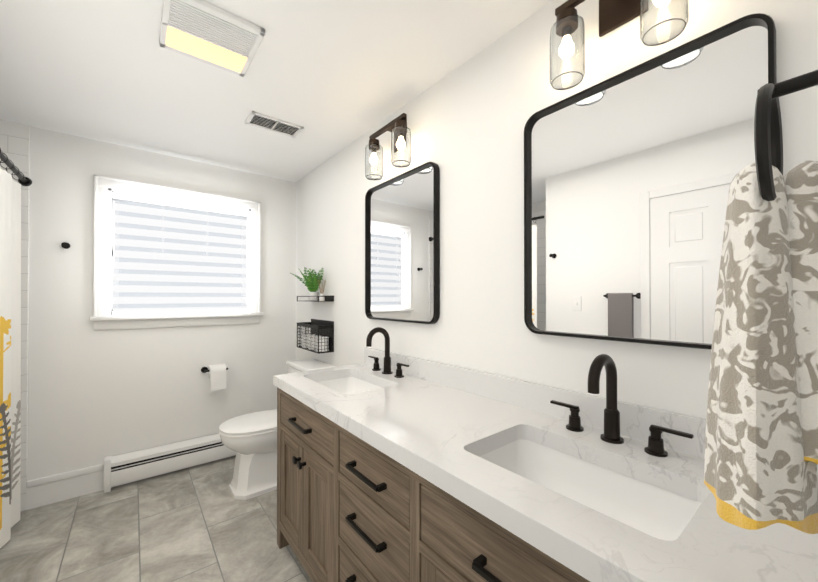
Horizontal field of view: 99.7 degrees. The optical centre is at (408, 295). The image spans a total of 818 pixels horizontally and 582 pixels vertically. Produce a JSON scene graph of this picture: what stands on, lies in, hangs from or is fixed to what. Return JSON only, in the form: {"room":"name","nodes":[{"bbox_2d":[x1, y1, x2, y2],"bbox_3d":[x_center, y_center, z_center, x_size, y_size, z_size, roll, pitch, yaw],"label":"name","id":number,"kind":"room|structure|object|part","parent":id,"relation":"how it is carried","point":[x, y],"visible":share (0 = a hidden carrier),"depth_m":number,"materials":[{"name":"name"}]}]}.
{"room":"bathroom","nodes":[
{"label":"bathroom","id":0,"kind":"room"},
{"bbox_2d":[0,455,311,581],"bbox_3d":[-1.016,1.357,1.176,2.720,0.060,3.480,0,0,-39],"label":"floor","id":1,"kind":"structure","parent":0,"point":[197,523],"depth_m":1.90,"materials":[{"name":"tile"}]},
{"bbox_2d":[219,358,335,499],"bbox_3d":[-0.964,0.927,2.507,0.734,0.814,0.450,0,0,-39],"label":"toilet","id":2,"kind":"object","parent":1,"relation":"on","point":[250,439],"visible":0.5,"depth_m":2.31,"materials":[{"name":"white ceramic"}]},
{"bbox_3d":[-1.042,0.892,2.445,0.534,0.052,0.384,0,0,-39],"label":"seat","id":3,"kind":"part","parent":2,"relation":"part of","materials":[{"name":"white plastic"}]},
{"bbox_2d":[273,327,817,581],"bbox_3d":[0.095,0.748,1.282,0.610,1.160,1.945,0,0,-39],"label":"bathroom vanity","id":4,"kind":"object","parent":1,"relation":"on","point":[393,467],"visible":1,"depth_m":0.99,"materials":[{"name":"brown wood"}]},
{"bbox_2d":[27,126,295,480],"bbox_3d":[-2.112,0.135,2.459,2.600,2.400,0.120,0,0,-39],"label":"wall","id":5,"kind":"structure","parent":0,"point":[95,397],"depth_m":2.44,"materials":[{"name":"white paint"}]},
{"bbox_2d":[0,119,28,511],"bbox_3d":[-2.676,0.132,1.924,0.750,2.400,0.012,0,0,-39],"label":"wall tile","id":6,"kind":"structure","parent":5,"relation":"attached to","point":[14,141],"depth_m":2.14,"materials":[{"name":"white tile"}]},
{"bbox_2d":[0,148,31,547],"bbox_3d":[-1.921,0.280,1.554,0.060,2.050,1.506,0,0,-39],"label":"shower curtain","id":7,"kind":"object","parent":6,"relation":"attached to","point":[10,324],"visible":1,"depth_m":1.85,"materials":[{"name":"white fabric"}]},
{"bbox_3d":[-1.921,-0.715,1.561,0.060,0.060,1.506,0,0,-39],"label":"rod","id":8,"kind":"part","parent":7,"relation":"part of","materials":[{"name":"black metal"}]},
{"bbox_2d":[26,464,103,509],"bbox_3d":[-2.239,1.245,2.261,0.362,0.178,0.019,0,0,-39],"label":"baseboard","id":9,"kind":"structure","parent":5,"relation":"attached to","point":[47,490],"depth_m":2.25,"materials":[{"name":"white paint"}]},
{"bbox_2d":[61,242,69,248],"bbox_3d":[-2.238,-0.329,2.247,0.042,0.042,0.057,0,0,-39],"label":"hook","id":10,"kind":"object","parent":5,"relation":"attached to","point":[65,245],"visible":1,"depth_m":2.23,"materials":[{"name":"black metal"}]},
{"bbox_2d":[104,433,236,492],"bbox_3d":[-1.562,1.226,2.767,1.325,0.222,0.073,0,0,-39],"label":"baseboard heater","id":11,"kind":"object","parent":5,"relation":"attached to","point":[126,468],"visible":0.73,"depth_m":2.54,"materials":[{"name":"white paint"}]},
{"bbox_2d":[90,174,262,329],"bbox_3d":[-1.749,-0.292,2.716,1.109,1.057,0.174,0,0,-39],"label":"window","id":12,"kind":"structure","parent":5,"relation":"in","point":[103,260],"depth_m":2.54,"materials":[{"name":"white paint"}]},
{"bbox_2d":[112,192,247,314],"bbox_3d":[-1.750,-0.296,2.716,0.893,0.867,0.058,0,0,-39],"label":"window blind","id":13,"kind":"object","parent":12,"relation":"attached to","point":[132,197],"visible":0.92,"depth_m":2.65,"materials":[{"name":"white plastic"}]},
{"bbox_2d":[113,198,246,310],"bbox_3d":[-1.750,-0.289,2.716,0.879,0.801,0.001,0,0,-39],"label":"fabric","id":14,"kind":"object","parent":13,"relation":"hanging from","point":[171,258],"visible":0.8,"depth_m":2.68,"materials":[{"name":"white fabric"}]},
{"bbox_2d":[201,364,227,390],"bbox_3d":[-1.544,0.644,2.752,0.183,0.189,0.124,0,0,-39],"label":"toilet paper holder","id":15,"kind":"object","parent":5,"relation":"attached to","point":[217,374],"visible":1,"depth_m":2.71,"materials":[{"name":"white paper"}]},
{"bbox_3d":[-1.559,0.592,2.770,0.183,0.048,0.078,0,0,-39],"label":"holder arm","id":16,"kind":"part","parent":15,"relation":"part of"},
{"bbox_2d":[0,0,551,181],"bbox_3d":[-1.016,-1.103,1.192,2.720,0.060,3.480,0,0,-39],"label":"ceiling","id":17,"kind":"structure","parent":0,"point":[332,77],"depth_m":1.65,"materials":[{"name":"white paint"}]},
{"bbox_2d":[159,0,264,76],"bbox_3d":[-0.813,-1.057,1.417,0.330,0.026,0.350,0,0,-39],"label":"recessed light","id":18,"kind":"object","parent":17,"relation":"in","point":[208,33],"visible":1,"depth_m":1.39,"materials":[{"name":"white plastic"}]},
{"bbox_2d":[245,111,303,137],"bbox_3d":[-0.838,-1.060,2.153,0.310,0.011,0.170,0,0,-39],"label":"ceiling vent","id":19,"kind":"object","parent":17,"relation":"in","point":[265,122],"visible":1,"depth_m":2.15,"materials":[{"name":"white plastic"}]},
{"bbox_2d":[296,0,817,418],"bbox_3d":[-0.001,0.132,1.995,0.120,2.400,3.480,0,0,-39],"label":"wall","id":20,"kind":"structure","parent":0,"point":[467,120],"depth_m":1.45,"materials":[{"name":"white paint"}]},
{"bbox_2d":[290,267,333,301],"bbox_3d":[-0.772,-0.091,2.719,0.183,0.278,0.438,0,0,-39],"label":"shelf","id":21,"kind":"object","parent":20,"relation":"attached to","point":[313,287],"visible":1,"depth_m":2.70,"materials":[{"name":"green plant"}]},
{"bbox_2d":[318,281,325,300],"bbox_3d":[-0.665,-0.041,2.636,0.060,0.160,0.069,0,0,-39],"label":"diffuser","id":22,"kind":"object","parent":21,"relation":"attached to","point":[322,289],"depth_m":2.62,"materials":[{"name":"white"}]},
{"bbox_2d":[297,319,333,353],"bbox_3d":[-0.747,0.310,2.729,0.126,0.231,0.428,0,0,-39],"label":"basket","id":23,"kind":"object","parent":20,"relation":"attached to","point":[319,339],"visible":1,"depth_m":2.64,"materials":[{"name":"black metal"}]},
{"bbox_2d":[365,113,410,179],"bbox_3d":[-0.108,-0.842,1.922,0.142,0.313,0.364,0,0,-39],"label":"sconce","id":24,"kind":"object","parent":20,"relation":"attached to","point":[398,129],"visible":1,"depth_m":1.82,"materials":[{"name":"clear glass"}]},
{"bbox_2d":[365,162,439,323],"bbox_3d":[-0.065,-0.263,1.953,0.032,0.815,0.655,0,0,-39],"label":"mirror","id":25,"kind":"object","parent":20,"relation":"attached to","point":[402,247],"visible":1,"depth_m":1.90,"materials":[{"name":"black metal"}]},
{"bbox_2d":[550,0,688,89],"bbox_3d":[0.607,-0.847,1.027,0.142,0.313,0.364,0,0,-39],"label":"sconce","id":26,"kind":"object","parent":20,"relation":"attached to","point":[663,21],"visible":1,"depth_m":1.07,"materials":[{"name":"clear glass"}]},
{"bbox_2d":[524,13,776,349],"bbox_3d":[0.650,-0.269,1.058,0.032,0.815,0.655,0,0,-39],"label":"mirror","id":27,"kind":"object","parent":20,"relation":"attached to","point":[630,174],"visible":0.71,"depth_m":1.01,"materials":[{"name":"black metal"}]},
{"bbox_3d":[-0.024,0.119,-0.155,2.600,2.400,0.150,0,0,-39],"label":"wall","id":28,"kind":"structure","parent":0,"visible":0},
{"bbox_2d":[704,70,817,533],"bbox_3d":[0.466,0.001,0.432,0.166,0.564,0.153,0,0,-39],"label":"towel ring","id":29,"kind":"object","parent":28,"relation":"attached to","point":[761,453],"visible":1,"depth_m":0.41,"materials":[{"name":"grey fabric"}]}
]}

